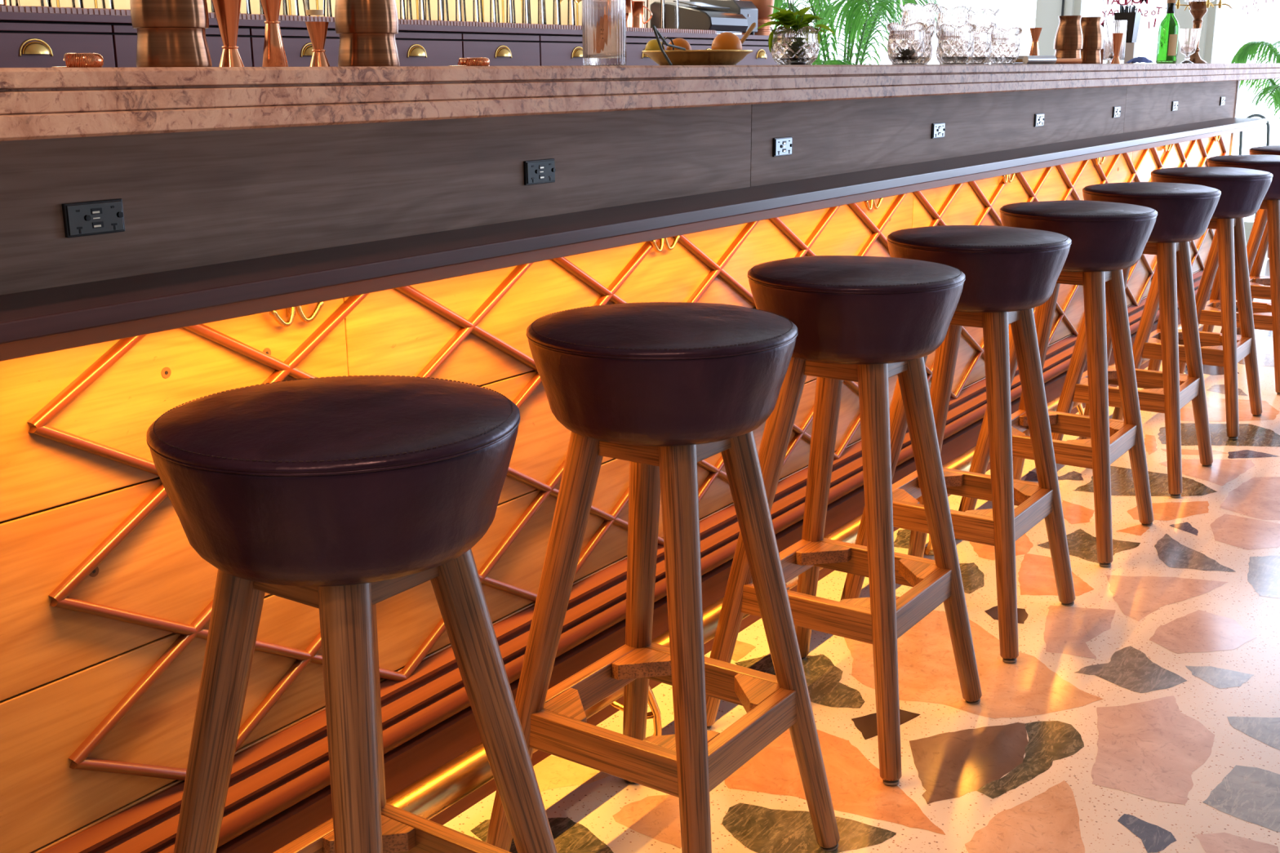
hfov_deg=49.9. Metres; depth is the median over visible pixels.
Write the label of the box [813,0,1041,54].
window
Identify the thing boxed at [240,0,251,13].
glass
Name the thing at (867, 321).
bar stool
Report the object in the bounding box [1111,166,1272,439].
bar stool
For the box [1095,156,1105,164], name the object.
coat hook
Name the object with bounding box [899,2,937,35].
glass
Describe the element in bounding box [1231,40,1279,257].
potted palm
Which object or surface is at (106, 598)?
bar counter
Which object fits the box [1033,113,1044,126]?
power outlet
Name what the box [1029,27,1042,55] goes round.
jigger
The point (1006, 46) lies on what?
crystal tumbler
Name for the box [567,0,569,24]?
glass
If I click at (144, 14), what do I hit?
cup
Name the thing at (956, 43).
crystal tumbler
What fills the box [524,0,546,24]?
glass
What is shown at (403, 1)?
glass
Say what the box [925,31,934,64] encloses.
glass
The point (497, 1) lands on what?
glass
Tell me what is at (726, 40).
orange
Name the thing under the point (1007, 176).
coat hook
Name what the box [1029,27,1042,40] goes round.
cup
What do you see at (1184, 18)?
wall column
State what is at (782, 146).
power outlet
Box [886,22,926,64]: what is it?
crystal tumbler
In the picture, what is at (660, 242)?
coat hook
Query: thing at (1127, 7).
straw bundle
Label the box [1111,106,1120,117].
power outlet
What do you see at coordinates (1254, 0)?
window lettering
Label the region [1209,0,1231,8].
tap
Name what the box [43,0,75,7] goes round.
glass
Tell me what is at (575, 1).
coupe glass
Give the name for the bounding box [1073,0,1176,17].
window
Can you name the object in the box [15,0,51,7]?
glass
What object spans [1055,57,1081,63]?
tube
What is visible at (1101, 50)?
box
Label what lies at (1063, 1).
trim
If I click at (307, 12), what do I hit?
glass
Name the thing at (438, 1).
glass
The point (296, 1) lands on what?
glass
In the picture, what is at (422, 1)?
glass
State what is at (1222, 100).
power outlet
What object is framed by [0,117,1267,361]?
shelf
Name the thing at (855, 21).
potted palm
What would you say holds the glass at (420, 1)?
on the bar mat
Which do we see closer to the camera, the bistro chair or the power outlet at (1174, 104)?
the power outlet at (1174, 104)
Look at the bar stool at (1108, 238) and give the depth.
3.06 m
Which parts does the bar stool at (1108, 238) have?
leg, leg, seat rail, seat, seat, leg, seat rail, leg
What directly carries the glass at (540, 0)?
on the bar mat
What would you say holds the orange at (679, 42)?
in the fruit bowl
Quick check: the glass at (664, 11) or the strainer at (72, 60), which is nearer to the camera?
the strainer at (72, 60)
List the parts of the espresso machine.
lid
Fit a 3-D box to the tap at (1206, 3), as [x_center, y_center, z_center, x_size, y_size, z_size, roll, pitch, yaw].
[2.242,-1.671,5.432,0.016,0.040,0.102,1,15,4]
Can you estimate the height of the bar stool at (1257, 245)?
0.783 m
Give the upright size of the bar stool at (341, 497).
0.783 m
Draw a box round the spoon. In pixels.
[1102,0,1107,31]
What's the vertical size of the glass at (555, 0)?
0.134 m
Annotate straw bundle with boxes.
[1120,4,1137,12]
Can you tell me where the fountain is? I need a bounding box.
[1164,0,1231,63]
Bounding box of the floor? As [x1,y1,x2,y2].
[443,239,1279,852]
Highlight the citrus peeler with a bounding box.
[662,36,674,49]
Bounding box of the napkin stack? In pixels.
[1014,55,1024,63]
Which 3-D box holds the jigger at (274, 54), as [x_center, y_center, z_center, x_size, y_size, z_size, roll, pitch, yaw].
[-0.469,-0.513,1.755,0.038,0.108,0.038,9,18,33]
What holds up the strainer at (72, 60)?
on the countertop at (36, 103)
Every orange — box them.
[666,37,691,49]
[711,31,742,49]
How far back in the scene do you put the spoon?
4.69 m
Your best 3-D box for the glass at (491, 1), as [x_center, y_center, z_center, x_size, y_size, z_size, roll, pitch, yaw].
[-0.396,-1.218,3.921,0.067,0.134,0.067,9,18,33]
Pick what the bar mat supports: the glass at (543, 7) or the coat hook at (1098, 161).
the glass at (543, 7)
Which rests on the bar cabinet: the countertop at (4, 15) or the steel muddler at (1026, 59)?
the countertop at (4, 15)
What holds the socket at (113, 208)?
attached to the power outlet at (81, 219)
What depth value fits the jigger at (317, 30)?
1.81 m
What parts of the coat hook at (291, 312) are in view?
mounting plate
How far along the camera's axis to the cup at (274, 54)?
1.75 m
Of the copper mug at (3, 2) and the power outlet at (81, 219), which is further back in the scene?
the copper mug at (3, 2)
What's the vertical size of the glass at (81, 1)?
0.134 m
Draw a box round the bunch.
[756,0,835,52]
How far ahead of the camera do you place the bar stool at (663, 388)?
1.73 m
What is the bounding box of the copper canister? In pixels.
[741,0,774,35]
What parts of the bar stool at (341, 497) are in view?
leg, seat rail, seat, seat, leg, leg, seat rail, leg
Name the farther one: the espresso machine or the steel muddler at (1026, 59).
the espresso machine
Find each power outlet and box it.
[62,198,124,237]
[523,158,555,185]
[772,136,792,156]
[931,122,945,138]
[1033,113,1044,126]
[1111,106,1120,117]
[1171,100,1177,111]
[1219,96,1225,105]
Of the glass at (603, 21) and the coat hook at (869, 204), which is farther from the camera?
the coat hook at (869, 204)
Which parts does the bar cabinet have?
cup pull, fascia rail, drawer, fascia rail, drawer, fascia rail, drawer, cup pull, cup pull, fascia rail, drawer, fascia rail, drawer, cup pull, fascia rail, drawer, cup pull, cup pull, drawer, fascia rail, fascia rail, drawer, fascia rail, drawer, cup pull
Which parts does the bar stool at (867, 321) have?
leg, leg, seat rail, seat, seat, leg, seat rail, leg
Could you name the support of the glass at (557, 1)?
on the bar mat
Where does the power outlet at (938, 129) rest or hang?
attached to the bar counter at (106, 598)
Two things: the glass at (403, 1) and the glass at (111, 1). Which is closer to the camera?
the glass at (111, 1)
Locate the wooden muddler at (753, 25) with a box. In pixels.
[740,22,755,44]
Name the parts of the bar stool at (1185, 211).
leg, leg, seat rail, seat, seat, leg, seat rail, leg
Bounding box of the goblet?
[1178,28,1200,63]
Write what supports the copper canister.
on the countertop at (4, 15)
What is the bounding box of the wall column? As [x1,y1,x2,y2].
[1175,0,1208,63]
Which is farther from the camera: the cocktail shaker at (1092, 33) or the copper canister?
the copper canister
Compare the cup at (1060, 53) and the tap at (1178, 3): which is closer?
the cup at (1060, 53)
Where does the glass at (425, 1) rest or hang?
on the bar mat
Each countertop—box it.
[0,11,768,39]
[0,62,1279,141]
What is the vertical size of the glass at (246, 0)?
0.134 m
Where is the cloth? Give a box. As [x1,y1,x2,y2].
[1125,56,1155,63]
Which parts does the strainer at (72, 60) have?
plate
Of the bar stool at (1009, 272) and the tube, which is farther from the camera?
the tube
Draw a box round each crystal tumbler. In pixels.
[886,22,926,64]
[903,23,933,64]
[937,23,976,64]
[958,25,994,64]
[988,26,1022,64]
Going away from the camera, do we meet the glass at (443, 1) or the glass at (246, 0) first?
the glass at (246, 0)
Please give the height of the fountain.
0.470 m
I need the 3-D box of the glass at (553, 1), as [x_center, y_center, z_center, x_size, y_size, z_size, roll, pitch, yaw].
[-0.231,-1.280,4.154,0.067,0.134,0.067,9,18,33]
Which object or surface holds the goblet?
on the countertop at (36, 103)
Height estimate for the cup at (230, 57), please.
0.024 m
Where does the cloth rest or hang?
on the countertop at (36, 103)
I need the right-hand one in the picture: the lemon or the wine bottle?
the wine bottle
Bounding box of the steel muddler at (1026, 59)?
[1022,55,1056,63]
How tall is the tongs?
0.068 m
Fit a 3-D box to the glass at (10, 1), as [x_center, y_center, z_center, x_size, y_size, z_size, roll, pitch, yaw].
[-1.267,-0.928,2.830,0.067,0.134,0.067,9,18,33]
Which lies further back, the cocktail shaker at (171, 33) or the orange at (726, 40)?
the orange at (726, 40)
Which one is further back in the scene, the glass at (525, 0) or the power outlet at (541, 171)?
the glass at (525, 0)
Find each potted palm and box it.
[770,0,939,64]
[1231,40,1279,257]
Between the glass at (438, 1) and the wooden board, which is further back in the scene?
the wooden board
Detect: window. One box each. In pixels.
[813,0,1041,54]
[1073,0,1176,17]
[1204,0,1253,229]
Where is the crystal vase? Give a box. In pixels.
[769,26,821,64]
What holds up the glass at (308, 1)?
on the bar mat
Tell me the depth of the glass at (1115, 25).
4.71 m
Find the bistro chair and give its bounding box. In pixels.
[1238,113,1270,220]
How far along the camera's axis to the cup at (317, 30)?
1.81 m
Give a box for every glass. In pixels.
[8,0,44,6]
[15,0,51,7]
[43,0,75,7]
[50,0,84,8]
[75,0,106,8]
[80,0,114,8]
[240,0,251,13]
[245,0,263,14]
[259,0,288,14]
[282,0,310,16]
[284,0,299,15]
[302,0,325,16]
[305,0,332,17]
[326,0,329,16]
[400,0,405,19]
[400,0,425,20]
[406,0,431,20]
[408,0,412,19]
[418,0,444,20]
[424,0,448,20]
[437,0,462,21]
[442,0,466,21]
[455,0,479,22]
[460,0,483,22]
[472,0,497,22]
[476,0,499,22]
[489,0,513,22]
[493,0,515,22]
[506,0,529,23]
[509,0,531,23]
[522,0,545,24]
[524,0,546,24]
[537,0,559,24]
[539,0,560,24]
[552,0,574,25]
[555,0,575,25]
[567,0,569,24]
[573,0,582,25]
[582,0,626,65]
[645,0,665,28]
[659,0,679,28]
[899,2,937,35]
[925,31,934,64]
[934,5,971,37]
[935,32,942,64]
[968,8,999,27]
[1102,19,1127,63]
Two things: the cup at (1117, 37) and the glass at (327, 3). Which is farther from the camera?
the cup at (1117, 37)
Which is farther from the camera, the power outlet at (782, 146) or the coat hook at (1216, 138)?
the coat hook at (1216, 138)
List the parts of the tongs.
arm, arm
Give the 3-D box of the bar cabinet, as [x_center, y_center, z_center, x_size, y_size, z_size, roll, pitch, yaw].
[-1.343,-0.307,3.066,0.498,1.128,6.340,9,18,33]
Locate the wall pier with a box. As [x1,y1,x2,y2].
[1038,0,1074,55]
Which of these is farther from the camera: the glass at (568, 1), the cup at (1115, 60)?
the cup at (1115, 60)
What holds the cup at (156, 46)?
on the cocktail shaker at (171, 33)
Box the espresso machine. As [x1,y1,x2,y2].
[649,0,758,35]
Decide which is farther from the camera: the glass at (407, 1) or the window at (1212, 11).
the window at (1212, 11)
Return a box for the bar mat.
[0,4,716,33]
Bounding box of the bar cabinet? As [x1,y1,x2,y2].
[0,20,777,67]
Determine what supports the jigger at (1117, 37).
on the countertop at (36, 103)
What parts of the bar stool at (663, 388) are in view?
leg, seat rail, leg, seat, seat, leg, seat rail, leg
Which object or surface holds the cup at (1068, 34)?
on the cocktail shaker at (1068, 37)
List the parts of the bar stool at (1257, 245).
leg, leg, seat, seat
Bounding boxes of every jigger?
[211,0,244,66]
[260,0,288,66]
[305,21,329,66]
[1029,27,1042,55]
[1111,32,1123,63]
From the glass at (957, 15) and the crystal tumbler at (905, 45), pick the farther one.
the glass at (957, 15)
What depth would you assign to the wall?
4.37 m
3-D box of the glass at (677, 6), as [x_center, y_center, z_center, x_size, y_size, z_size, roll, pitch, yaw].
[0.099,-1.403,4.620,0.067,0.134,0.067,9,18,33]
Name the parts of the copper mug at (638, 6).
handle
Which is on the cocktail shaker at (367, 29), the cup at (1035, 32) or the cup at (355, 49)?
the cup at (355, 49)
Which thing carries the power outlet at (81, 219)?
attached to the bar counter at (106, 598)
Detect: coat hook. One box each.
[269,302,324,327]
[649,235,679,253]
[863,197,883,210]
[1001,173,1015,183]
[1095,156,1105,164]
[1163,144,1171,151]
[1213,135,1220,142]
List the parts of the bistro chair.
backrest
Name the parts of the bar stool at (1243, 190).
leg, leg, seat, seat, seat rail, leg, leg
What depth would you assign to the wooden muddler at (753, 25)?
2.59 m
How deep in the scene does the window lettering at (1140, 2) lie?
8.93 m
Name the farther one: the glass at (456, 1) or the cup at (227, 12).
the glass at (456, 1)
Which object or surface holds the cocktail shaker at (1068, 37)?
on the countertop at (36, 103)
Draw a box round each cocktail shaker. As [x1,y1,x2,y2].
[129,0,212,66]
[334,0,399,66]
[1053,15,1083,63]
[1080,16,1102,63]
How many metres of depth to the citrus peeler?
2.52 m
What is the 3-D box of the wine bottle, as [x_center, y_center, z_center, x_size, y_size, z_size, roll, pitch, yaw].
[2.011,-1.507,5.236,0.075,0.247,0.075,9,18,33]
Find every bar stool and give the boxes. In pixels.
[146,375,557,852]
[485,302,839,852]
[706,255,982,786]
[840,225,1075,662]
[958,200,1157,566]
[1051,182,1221,497]
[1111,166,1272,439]
[1178,154,1279,395]
[1220,145,1279,334]
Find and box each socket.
[75,209,82,233]
[111,205,117,230]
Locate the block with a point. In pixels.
(1130, 49)
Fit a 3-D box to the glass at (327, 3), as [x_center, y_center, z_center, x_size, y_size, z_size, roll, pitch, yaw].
[-0.772,-1.113,3.529,0.067,0.134,0.067,9,18,33]
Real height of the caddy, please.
0.105 m
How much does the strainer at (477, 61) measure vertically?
0.013 m
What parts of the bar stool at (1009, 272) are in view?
leg, leg, seat rail, seat, seat, leg, seat rail, leg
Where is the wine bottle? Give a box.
[1155,0,1179,63]
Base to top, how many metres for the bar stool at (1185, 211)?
0.783 m
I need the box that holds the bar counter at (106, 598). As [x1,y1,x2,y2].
[0,80,1239,852]
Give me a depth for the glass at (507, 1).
3.98 m
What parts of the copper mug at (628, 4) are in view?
handle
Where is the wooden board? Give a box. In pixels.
[1015,58,1022,62]
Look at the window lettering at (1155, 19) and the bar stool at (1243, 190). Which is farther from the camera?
the window lettering at (1155, 19)
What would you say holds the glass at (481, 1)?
on the bar mat
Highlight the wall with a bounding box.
[5,0,689,27]
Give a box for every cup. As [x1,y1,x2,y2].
[129,0,208,28]
[136,27,212,66]
[211,0,240,45]
[218,48,244,66]
[260,0,280,20]
[262,22,288,66]
[305,21,328,48]
[309,51,329,66]
[334,0,399,34]
[337,32,399,66]
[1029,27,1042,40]
[1029,41,1039,55]
[1053,15,1083,48]
[1054,48,1081,63]
[1080,48,1101,63]
[1111,57,1120,63]
[1112,32,1123,56]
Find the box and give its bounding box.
[1100,48,1103,63]
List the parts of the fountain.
glass globe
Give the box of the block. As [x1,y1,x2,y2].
[1124,42,1135,63]
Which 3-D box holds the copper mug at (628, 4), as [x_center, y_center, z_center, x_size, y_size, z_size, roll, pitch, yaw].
[-0.059,-1.333,4.445,0.080,0.088,0.106,-5,15,-19]
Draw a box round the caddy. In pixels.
[1114,12,1142,42]
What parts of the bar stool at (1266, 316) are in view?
leg, leg, seat, seat, seat rail, leg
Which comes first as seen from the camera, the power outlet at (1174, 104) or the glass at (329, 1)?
the glass at (329, 1)
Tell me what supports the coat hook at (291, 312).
attached to the bar counter at (106, 598)
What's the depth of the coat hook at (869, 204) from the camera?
3.03 m
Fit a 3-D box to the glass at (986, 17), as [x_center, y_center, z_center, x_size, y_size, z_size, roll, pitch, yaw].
[1.011,-1.188,4.085,0.102,0.098,0.102,-5,15,-18]
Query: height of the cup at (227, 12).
0.082 m
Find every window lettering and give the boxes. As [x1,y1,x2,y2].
[1100,17,1156,28]
[1101,6,1162,17]
[1106,0,1148,5]
[1242,0,1273,14]
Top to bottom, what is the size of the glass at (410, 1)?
0.134 m
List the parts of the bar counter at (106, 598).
trellis rod, trellis rod, trellis rod, trellis rod, trellis rod, trellis rod, trellis rod, trellis rod, trellis rod, trellis rod, trellis rod, trellis rod, trellis rod, trellis rod, trellis rod, trellis rod, trellis rod, trellis rod, trellis rod, trellis rod, trellis rod, trellis rod, trellis rod, trellis rod, trellis rod, trellis rod, trellis rod, trellis rod, trellis rod, trellis rod, trellis rod, trellis rod, trellis rod, trellis rod, trellis rod, trellis rod, panel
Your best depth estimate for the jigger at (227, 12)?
1.69 m
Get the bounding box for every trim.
[1061,0,1064,15]
[1244,229,1251,239]
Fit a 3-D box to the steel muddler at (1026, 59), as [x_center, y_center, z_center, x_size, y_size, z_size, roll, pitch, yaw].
[1.121,-1.029,3.862,0.103,0.024,0.024,-8,16,-26]
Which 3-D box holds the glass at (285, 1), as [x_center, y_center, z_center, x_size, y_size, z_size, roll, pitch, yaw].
[-0.896,-1.067,3.354,0.067,0.134,0.067,9,18,33]
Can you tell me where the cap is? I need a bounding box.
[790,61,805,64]
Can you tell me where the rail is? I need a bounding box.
[386,323,1203,819]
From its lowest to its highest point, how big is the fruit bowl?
0.028 m
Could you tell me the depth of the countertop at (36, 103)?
1.60 m
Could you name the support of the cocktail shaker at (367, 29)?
on the countertop at (36, 103)
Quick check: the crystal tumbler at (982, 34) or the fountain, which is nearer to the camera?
the crystal tumbler at (982, 34)
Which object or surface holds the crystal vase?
on the countertop at (36, 103)
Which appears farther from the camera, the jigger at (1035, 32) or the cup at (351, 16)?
the jigger at (1035, 32)
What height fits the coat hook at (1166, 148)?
0.045 m
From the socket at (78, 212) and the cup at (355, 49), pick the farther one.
the cup at (355, 49)
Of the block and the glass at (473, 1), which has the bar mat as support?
the glass at (473, 1)
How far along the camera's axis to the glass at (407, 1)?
3.77 m
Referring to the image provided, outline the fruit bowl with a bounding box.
[641,49,753,65]
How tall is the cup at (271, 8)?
0.051 m
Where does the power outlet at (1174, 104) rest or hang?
attached to the bar counter at (106, 598)
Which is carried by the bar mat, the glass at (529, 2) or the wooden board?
the glass at (529, 2)
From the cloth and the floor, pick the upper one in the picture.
the cloth
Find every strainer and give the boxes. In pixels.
[51,53,103,67]
[448,57,489,66]
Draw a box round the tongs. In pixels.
[652,24,685,65]
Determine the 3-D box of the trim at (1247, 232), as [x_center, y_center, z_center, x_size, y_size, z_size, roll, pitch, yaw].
[6.005,-0.886,7.422,5.840,0.060,0.120,9,18,33]
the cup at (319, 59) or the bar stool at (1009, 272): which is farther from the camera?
the bar stool at (1009, 272)
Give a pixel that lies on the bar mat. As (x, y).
(2, 8)
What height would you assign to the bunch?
0.125 m
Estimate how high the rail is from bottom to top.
0.176 m
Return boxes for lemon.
[644,39,665,57]
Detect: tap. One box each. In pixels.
[1164,0,1190,8]
[1202,0,1213,8]
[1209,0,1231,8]
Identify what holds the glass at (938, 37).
on the countertop at (36, 103)
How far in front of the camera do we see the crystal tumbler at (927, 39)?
3.43 m
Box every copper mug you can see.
[0,0,6,5]
[625,0,632,26]
[631,0,652,27]
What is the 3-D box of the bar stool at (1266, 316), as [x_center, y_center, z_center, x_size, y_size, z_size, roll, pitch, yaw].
[2.116,-0.543,4.779,0.373,0.783,0.373,9,18,33]
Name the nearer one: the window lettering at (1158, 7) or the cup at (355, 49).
the cup at (355, 49)
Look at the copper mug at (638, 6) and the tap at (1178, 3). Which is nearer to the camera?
the copper mug at (638, 6)
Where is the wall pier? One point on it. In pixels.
(1051, 10)
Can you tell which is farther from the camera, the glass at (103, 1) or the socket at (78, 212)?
the glass at (103, 1)

